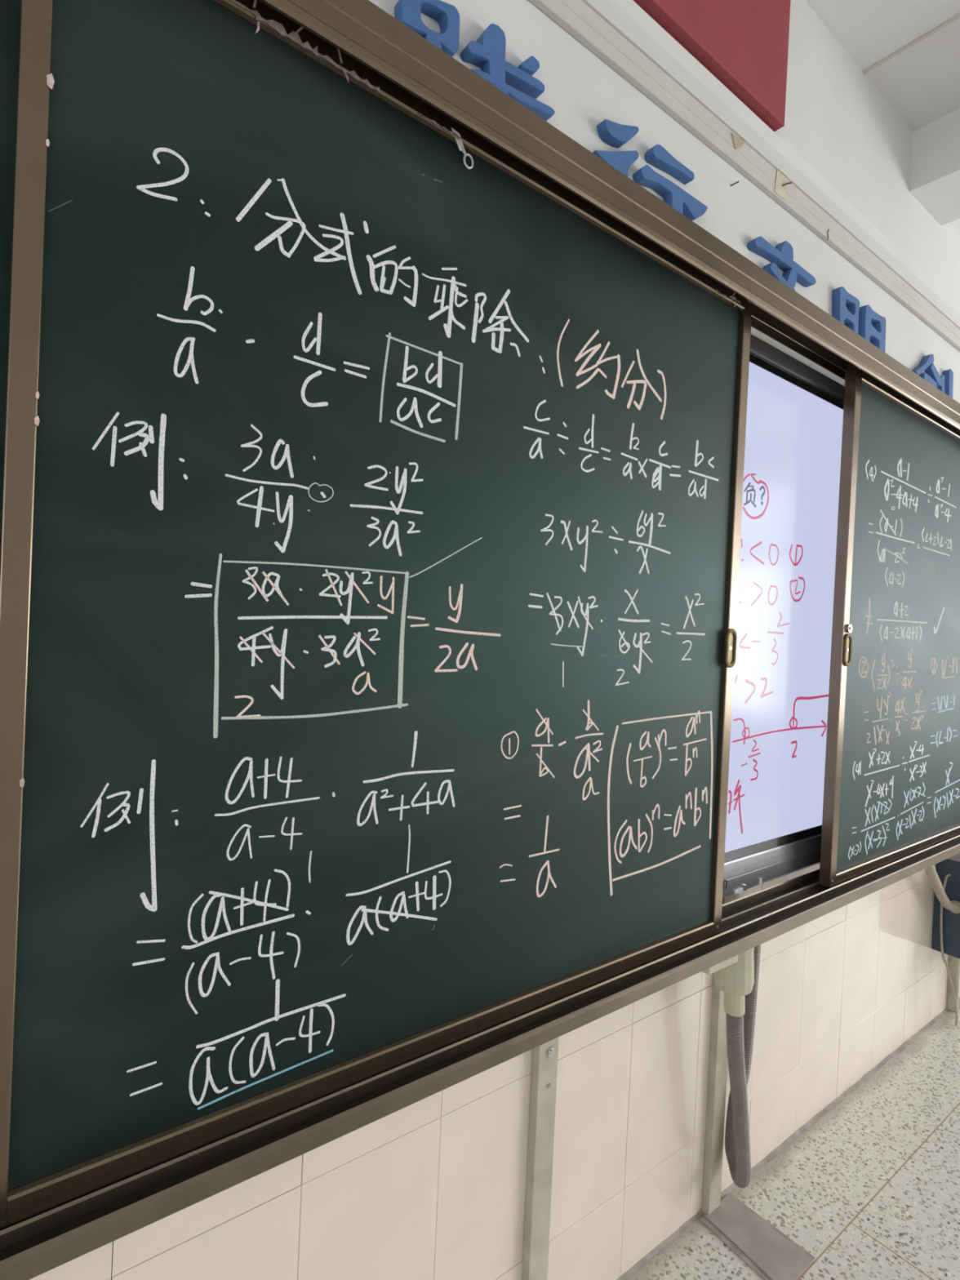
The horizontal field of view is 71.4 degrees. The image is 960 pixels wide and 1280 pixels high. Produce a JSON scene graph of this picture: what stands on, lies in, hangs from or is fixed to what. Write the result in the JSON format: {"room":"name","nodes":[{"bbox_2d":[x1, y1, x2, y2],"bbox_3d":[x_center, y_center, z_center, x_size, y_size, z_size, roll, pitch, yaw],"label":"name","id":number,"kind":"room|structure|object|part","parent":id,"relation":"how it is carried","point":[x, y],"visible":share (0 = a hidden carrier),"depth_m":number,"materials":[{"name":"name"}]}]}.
{"room":"school classroom","nodes":[
{"label":"school classroom","id":0,"kind":"room"},
{"bbox_2d":[29,0,959,1279],"bbox_3d":[0.495,-0.159,1.666,9.600,3.200,0.222,2,1,-37],"label":"wall","id":1,"kind":"structure","parent":0,"point":[433,1188],"depth_m":1.45,"materials":[{"name":"beige tile"}]},
{"bbox_2d":[394,0,555,120],"bbox_3d":[0.001,-0.933,1.101,0.316,0.169,0.023,2,1,-37],"label":"letters","id":2,"kind":"object","parent":1,"relation":"attached to","point":[487,53],"depth_m":1.09,"materials":[{"name":"blue plastic"}]},
{"bbox_2d":[0,0,959,1279],"bbox_3d":[0.697,0.327,1.592,5.620,2.150,0.176,2,1,-37],"label":"frame","id":3,"kind":"object","parent":1,"relation":"attached to","point":[32,1246],"visible":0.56,"depth_m":1.03,"materials":[{"name":"brown metal"}]},
{"bbox_2d":[0,0,20,535],"bbox_3d":[-0.950,-0.106,0.330,1.285,1.342,0.030,2,1,-37],"label":"chalkboard","id":4,"kind":"object","parent":3,"relation":"on","point":[10,10],"visible":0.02,"depth_m":0.67,"materials":[{"name":"green metal"}]},
{"bbox_2d":[0,0,752,1229],"bbox_3d":[0.033,-0.069,1.033,1.259,1.342,0.034,2,1,-37],"label":"chalkboard","id":5,"kind":"object","parent":3,"relation":"on","point":[371,493],"visible":1,"depth_m":0.84,"materials":[{"name":"green metal"}]},
{"bbox_3d":[0.001,0.585,1.042,1.206,0.030,0.029,2,1,-37],"label":"rail","id":6,"kind":"part","parent":5,"relation":"part of","materials":[{"name":"brown metal"}]},
{"bbox_3d":[0.060,-0.719,1.027,1.206,0.039,0.029,2,1,-37],"label":"rail","id":7,"kind":"part","parent":5,"relation":"part of","materials":[{"name":"brown metal"}]},
{"bbox_3d":[0.522,0.017,1.392,0.036,0.082,0.005,2,1,-37],"label":"finger pull","id":8,"kind":"part","parent":5,"relation":"part of","materials":[{"name":"gold metal"}]},
{"bbox_3d":[0.116,0.981,1.277,0.050,0.797,0.020,2,1,-37],"label":"support post","id":9,"kind":"part","parent":3,"relation":"part of","materials":[{"name":"grey metal"}]},
{"bbox_3d":[0.585,0.999,1.636,0.050,0.797,0.020,2,1,-37],"label":"support post","id":10,"kind":"part","parent":3,"relation":"part of","materials":[{"name":"beige paint"}]},
{"bbox_2d":[818,363,959,888],"bbox_3d":[1.421,-0.018,2.092,1.264,1.342,0.038,2,1,-37],"label":"chalkboard","id":11,"kind":"object","parent":3,"relation":"on","point":[891,788],"visible":1,"depth_m":1.90,"materials":[{"name":"green metal"}]},
{"bbox_3d":[0.943,0.025,1.713,0.036,0.084,0.005,2,1,-37],"label":"finger pull","id":12,"kind":"part","parent":11,"relation":"part of","materials":[{"name":"gold metal"}]},
{"bbox_3d":[1.388,0.636,2.103,1.201,0.030,0.029,2,1,-37],"label":"rail","id":13,"kind":"part","parent":11,"relation":"part of","materials":[{"name":"brown metal"}]},
{"bbox_3d":[1.448,-0.668,2.088,1.201,0.039,0.029,2,1,-37],"label":"rail","id":14,"kind":"part","parent":11,"relation":"part of","materials":[{"name":"brown metal"}]},
{"bbox_3d":[1.869,1.046,2.618,0.050,0.797,0.020,2,1,-37],"label":"support post","id":15,"kind":"part","parent":3,"relation":"part of","materials":[{"name":"grey metal"}]},
{"bbox_2d":[592,119,707,221],"bbox_3d":[0.351,-0.919,1.369,0.356,0.188,0.023,2,1,-37],"label":"letter","id":16,"kind":"object","parent":1,"relation":"attached to","point":[615,135],"depth_m":1.36,"materials":[{"name":"blue plastic"}]},
{"bbox_2d":[633,0,791,132],"bbox_3d":[0.346,-1.445,1.332,0.982,0.375,0.034,2,1,-37],"label":"banner","id":17,"kind":"object","parent":1,"relation":"attached to","point":[744,44],"visible":1,"depth_m":1.50,"materials":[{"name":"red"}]},
{"bbox_2d":[714,944,760,1187],"bbox_3d":[0.614,0.973,1.588,0.085,0.662,0.251,3,1,35],"label":"hose","id":18,"kind":"object","parent":1,"relation":"hanging from","point":[739,981],"visible":0.86,"depth_m":1.54,"materials":[{"name":"grey plastic"}]},
{"bbox_2d":[528,0,959,351],"bbox_3d":[0.616,-1.148,1.556,9.180,0.098,0.026,2,1,-37],"label":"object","id":19,"kind":"object","parent":1,"relation":"attached to","point":[600,26],"visible":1,"depth_m":1.52,"materials":[{"name":"beige plastic"}]},
{"bbox_2d":[746,236,816,291],"bbox_3d":[0.761,-0.902,1.683,0.294,0.188,0.023,2,1,-37],"label":"letter","id":20,"kind":"object","parent":1,"relation":"attached to","point":[780,256],"depth_m":1.67,"materials":[{"name":"blue plastic"}]},
{"bbox_2d":[722,333,844,897],"bbox_3d":[0.680,-0.051,1.633,2.000,1.303,0.059,2,1,-37],"label":"display","id":21,"kind":"object","parent":1,"relation":"attached to","point":[793,437],"visible":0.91,"depth_m":1.66,"materials":[{"name":"glass screen"},{"name":"grey metal frame"},{"name":"black plastic"}]},
{"bbox_2d":[610,0,959,315],"bbox_3d":[0.615,-1.228,1.561,9.200,0.038,0.014,2,1,-37],"label":"trim","id":22,"kind":"structure","parent":1,"relation":"attached to","point":[630,8],"depth_m":1.62,"materials":[{"name":"white paint"}]},
{"bbox_2d":[616,996,959,1279],"bbox_3d":[0.496,1.390,1.590,9.200,0.007,0.014,2,1,-37],"label":"baseboard","id":23,"kind":"structure","parent":1,"relation":"attached to","point":[640,1264],"depth_m":1.86,"materials":[{"name":"grey tile"}]},
{"bbox_2d":[831,286,886,352],"bbox_3d":[1.105,-0.871,1.947,0.308,0.217,0.023,2,1,-37],"label":"letter","id":24,"kind":"object","parent":1,"relation":"attached to","point":[859,319],"depth_m":1.92,"materials":[{"name":"blue plastic"}]},
{"bbox_2d":[911,354,953,398],"bbox_3d":[1.541,-0.854,2.280,0.338,0.213,0.023,2,1,-37],"label":"letter","id":25,"kind":"object","parent":1,"relation":"attached to","point":[944,383],"depth_m":2.27,"materials":[{"name":"blue plastic"}]},
{"bbox_2d":[932,853,959,958],"bbox_3d":[1.883,0.986,2.518,0.364,0.351,0.190,2,1,-37],"label":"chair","id":26,"kind":"object","parent":1,"relation":"attached to","point":[951,919],"visible":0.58,"depth_m":2.45,"materials":[{"name":"blue paint"}]},
{"bbox_2d":[924,865,959,911],"bbox_3d":[1.605,0.827,2.341,0.309,0.304,0.047,2,1,-37],"label":"conduit","id":27,"kind":"object","parent":26,"relation":"attached to","point":[931,873],"visible":0.68,"depth_m":2.35,"materials":[{"name":"white plastic"}]},
{"bbox_2d":[940,873,958,1026],"bbox_3d":[1.742,1.147,2.470,0.108,0.577,0.021,2,1,-15],"label":"cable","id":28,"kind":"object","parent":26,"relation":"hanging from","point":[947,876],"visible":0.93,"depth_m":2.46,"materials":[{"name":"grey plastic"}]},
{"bbox_3d":[1.893,0.812,2.528,0.346,0.004,0.174,2,1,-37],"label":"lid","id":29,"kind":"part","parent":26,"relation":"part of","materials":[{"name":"grey"}]},
{"bbox_2d":[951,956,959,1011],"bbox_3d":[1.854,1.300,2.602,0.024,0.283,0.024,2,1,-37],"label":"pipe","id":30,"kind":"object","parent":1,"relation":"attached to","point":[956,984],"visible":0.61,"depth_m":2.59,"materials":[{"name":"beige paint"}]},
{"bbox_2d":[626,1002,959,1279],"bbox_3d":[2.797,1.609,-1.429,9.600,0.150,8.020,2,1,-37],"label":"floor","id":31,"kind":"structure","parent":0,"point":[870,1190],"depth_m":1.73,"materials":[{"name":"stone"}]},
{"bbox_2d":[700,1193,814,1279],"bbox_3d":[0.639,1.397,1.557,0.147,0.006,0.212,2,1,-37],"label":"floor plate","id":32,"kind":"object","parent":31,"relation":"on","point":[771,1254],"visible":1,"depth_m":1.55,"materials":[{"name":"grey metal"}]},
{"bbox_2d":[804,0,959,226],"bbox_3d":[2.933,-1.493,-1.456,9.600,0.340,8.040,2,1,-37],"label":"ceiling","id":33,"kind":"structure","parent":0,"point":[909,50],"depth_m":1.91,"materials":[{"name":"paint"}]}
]}

